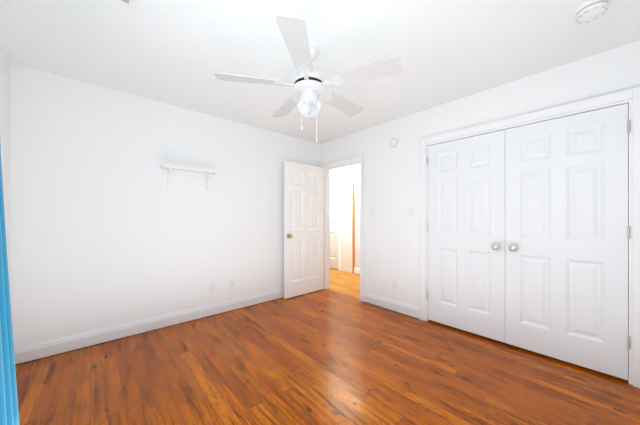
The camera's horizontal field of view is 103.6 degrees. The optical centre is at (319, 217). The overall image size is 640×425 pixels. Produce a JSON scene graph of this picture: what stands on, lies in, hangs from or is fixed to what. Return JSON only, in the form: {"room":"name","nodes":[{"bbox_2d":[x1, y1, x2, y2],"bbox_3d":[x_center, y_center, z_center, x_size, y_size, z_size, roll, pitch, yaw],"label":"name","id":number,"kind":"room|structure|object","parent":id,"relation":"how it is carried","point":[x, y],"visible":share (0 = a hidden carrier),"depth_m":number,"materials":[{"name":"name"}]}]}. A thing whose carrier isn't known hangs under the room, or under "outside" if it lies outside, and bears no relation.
{"room":"empty bedroom","nodes":[
{"label":"empty bedroom","id":0,"kind":"room"},
{"bbox_2d":[0,45,9,287],"bbox_3d":[-1.357,-0.027,0.660,0.120,2.466,3.620,0,0,-42],"label":"wall","id":1,"kind":"structure","parent":0,"point":[4,62],"depth_m":1.97,"materials":[{"name":"paint"}]},
{"bbox_3d":[-1.108,-0.974,0.560,0.116,0.080,1.920,0,0,-42],"label":"curtain rod","id":2,"kind":"object","parent":1,"relation":"attached to","visible":0},
{"bbox_2d":[0,145,19,424],"bbox_3d":[-1.503,0.116,1.112,0.123,2.140,0.751,0,0,-42],"label":"curtain","id":3,"kind":"object","parent":2,"relation":"hanging from","point":[9,411],"visible":1,"depth_m":1.32,"materials":[{"name":"blue fabric"}]},
{"bbox_2d":[10,63,319,347],"bbox_3d":[-1.341,-0.027,3.185,3.516,2.466,0.120,0,0,-42],"label":"wall","id":4,"kind":"structure","parent":0,"point":[100,238],"depth_m":2.55,"materials":[{"name":"paint"}]},
{"bbox_2d":[14,288,283,364],"bbox_3d":[-1.251,1.138,3.175,3.396,0.134,0.016,0,0,-42],"label":"baseboard","id":5,"kind":"structure","parent":4,"relation":"attached to","point":[28,353],"depth_m":2.56,"materials":[{"name":"white paint"}]},
{"bbox_2d":[160,163,217,189],"bbox_3d":[-1.484,-0.453,2.885,0.580,0.232,0.135,0,0,-42],"label":"shelf","id":6,"kind":"object","parent":4,"relation":"attached to","point":[169,169],"visible":1,"depth_m":2.87,"materials":[{"name":"white paint"}]},
{"bbox_2d":[210,282,215,291],"bbox_3d":[-1.323,0.861,3.116,0.072,0.116,0.008,0,0,-42],"label":"outlet","id":7,"kind":"object","parent":4,"relation":"attached to","point":[212,285],"visible":1,"depth_m":3.12,"materials":[{"name":"white plastic"}]},
{"bbox_2d":[229,279,234,288],"bbox_3d":[-1.143,0.866,3.276,0.072,0.116,0.010,0,0,-42],"label":"outlet","id":8,"kind":"object","parent":4,"relation":"attached to","point":[231,282],"visible":1,"depth_m":3.27,"materials":[{"name":"white plastic"}]},
{"bbox_2d":[0,0,639,143],"bbox_3d":[-0.131,-1.310,2.900,4.936,0.100,5.560,0,0,-42],"label":"ceiling","id":9,"kind":"structure","parent":0,"point":[170,52],"depth_m":1.83,"materials":[{"name":"paint"}]},
{"bbox_2d":[112,0,134,9],"bbox_3d":[-1.134,-1.254,1.302,0.297,0.012,0.300,0,0,-42],"label":"ceiling vent","id":10,"kind":"object","parent":9,"relation":"in","point":[127,3],"visible":1,"depth_m":1.47,"materials":[{"name":"white plastic"}]},
{"bbox_2d":[214,14,401,141],"bbox_3d":[-0.070,-0.915,1.937,1.268,0.690,1.287,0,0,-42],"label":"ceiling fan","id":11,"kind":"object","parent":9,"relation":"hanging from","point":[308,83],"depth_m":1.79,"materials":[{"name":"white plastic"}]},
{"bbox_2d":[574,0,609,22],"bbox_3d":[1.618,-1.230,1.500,0.144,0.060,0.144,0,0,-42],"label":"smoke detector","id":12,"kind":"object","parent":9,"relation":"attached to","point":[589,10],"visible":1,"depth_m":1.48,"materials":[{"name":"white plastic"}]},
{"bbox_2d":[15,268,639,424],"bbox_3d":[-0.131,1.256,2.900,4.936,0.100,5.560,0,0,-42],"label":"floor","id":13,"kind":"structure","parent":0,"point":[324,356],"depth_m":1.90,"materials":[{"name":"brown wood"}]},
{"bbox_2d":[330,164,359,272],"bbox_3d":[0.600,-0.027,4.845,1.350,2.466,3.640,0,0,-42],"label":"wall","id":14,"kind":"structure","parent":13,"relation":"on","point":[349,174],"depth_m":5.55,"materials":[{"name":"white paint"}]},
{"bbox_2d":[330,177,341,270],"bbox_3d":[0.160,0.144,6.074,0.024,2.123,0.973,0,0,-42],"label":"door frame","id":15,"kind":"structure","parent":14,"relation":"in","point":[339,179],"depth_m":5.73,"materials":[{"name":"white wood"}]},
{"bbox_2d":[330,181,338,268],"bbox_3d":[0.165,0.179,6.074,0.103,2.030,0.801,0,0,-42],"label":"hall door","id":16,"kind":"structure","parent":15,"relation":"in","point":[334,186],"depth_m":5.92,"materials":[{"name":"white wood"}]},
{"bbox_2d":[352,183,354,273],"bbox_3d":[0.723,0.226,5.445,0.026,1.960,0.040,0,0,-42],"label":"door frame","id":17,"kind":"structure","parent":14,"relation":"in","point":[353,184],"depth_m":5.44,"materials":[{"name":"wood"}]},
{"bbox_2d":[354,267,359,274],"bbox_3d":[1.422,1.138,4.673,0.016,0.134,2.045,0,0,-42],"label":"baseboard","id":18,"kind":"structure","parent":14,"relation":"attached to","point":[356,270],"depth_m":5.38,"materials":[{"name":"white paint"}]},
{"bbox_2d":[320,40,639,306],"bbox_3d":[0.694,-0.027,3.640,0.120,2.466,5.320,0,0,-42],"label":"wall","id":19,"kind":"structure","parent":0,"point":[391,175],"depth_m":3.09,"materials":[{"name":"paint"}]},
{"bbox_2d":[324,160,359,288],"bbox_3d":[0.375,0.183,3.995,0.120,2.045,0.794,0,0,-42],"label":"doorway","id":20,"kind":"structure","parent":19,"relation":"in","point":[327,169],"depth_m":4.26,"materials":[{"name":"white wood"}]},
{"bbox_2d":[284,161,323,298],"bbox_3d":[-0.234,0.179,3.970,0.780,2.030,0.171,0,0,-42],"label":"entry door","id":21,"kind":"structure","parent":20,"relation":"attached to","point":[303,183],"depth_m":3.92,"materials":[{"name":"white paint"}]},
{"bbox_2d":[321,155,363,301],"bbox_3d":[0.324,0.151,3.947,0.020,2.110,0.921,0,0,-42],"label":"trim","id":22,"kind":"structure","parent":19,"relation":"attached to","point":[361,157],"depth_m":3.64,"materials":[{"name":"white wood"}]},
{"bbox_2d":[370,208,373,216],"bbox_3d":[0.722,-0.069,3.504,0.018,0.116,0.072,0,0,-42],"label":"switch","id":23,"kind":"object","parent":19,"relation":"attached to","point":[372,209],"visible":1,"depth_m":3.50,"materials":[{"name":"white plastic"}]},
{"bbox_2d":[364,292,418,318],"bbox_3d":[0.907,1.138,3.300,0.016,0.134,0.826,0,0,-42],"label":"baseboard","id":24,"kind":"structure","parent":19,"relation":"attached to","point":[406,309],"depth_m":3.25,"materials":[{"name":"white paint"}]},
{"bbox_2d":[390,138,398,147],"bbox_3d":[0.949,-0.962,3.229,0.048,0.120,0.120,0,0,-42],"label":"smoke detector","id":25,"kind":"object","parent":19,"relation":"attached to","point":[394,142],"visible":1,"depth_m":3.21,"materials":[{"name":"white plastic"}]},
{"bbox_2d":[392,280,397,289],"bbox_3d":[0.964,0.869,3.243,0.008,0.116,0.072,0,0,-42],"label":"outlet","id":26,"kind":"object","parent":19,"relation":"attached to","point":[394,283],"visible":1,"depth_m":3.24,"materials":[{"name":"white plastic"}]},
{"bbox_2d":[408,207,413,216],"bbox_3d":[1.110,-0.069,3.072,0.018,0.116,0.072,0,0,-42],"label":"switch","id":27,"kind":"object","parent":19,"relation":"attached to","point":[410,209],"visible":1,"depth_m":3.07,"materials":[{"name":"white plastic"}]},
{"bbox_2d":[419,85,639,387],"bbox_3d":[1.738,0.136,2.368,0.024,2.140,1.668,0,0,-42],"label":"trim","id":28,"kind":"structure","parent":19,"relation":"attached to","point":[633,93],"depth_m":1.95,"materials":[{"name":"white wood"}]},
{"bbox_3d":[2.107,-0.027,2.701,0.730,2.466,1.715,0,0,-42],"label":"closet","id":29,"kind":"object","parent":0,"visible":0},
{"bbox_2d":[427,130,504,342],"bbox_3d":[1.486,0.176,2.647,0.103,2.016,0.746,0,0,-42],"label":"closet door","id":30,"kind":"structure","parent":29,"relation":"attached to","point":[466,223],"depth_m":2.62,"materials":[{"name":"white paint"}]},
{"bbox_2d":[505,103,629,379],"bbox_3d":[1.986,0.176,2.090,0.103,2.016,0.746,0,0,-42],"label":"closet door","id":31,"kind":"structure","parent":29,"relation":"attached to","point":[567,230],"depth_m":2.06,"materials":[{"name":"white paint"}]}
]}

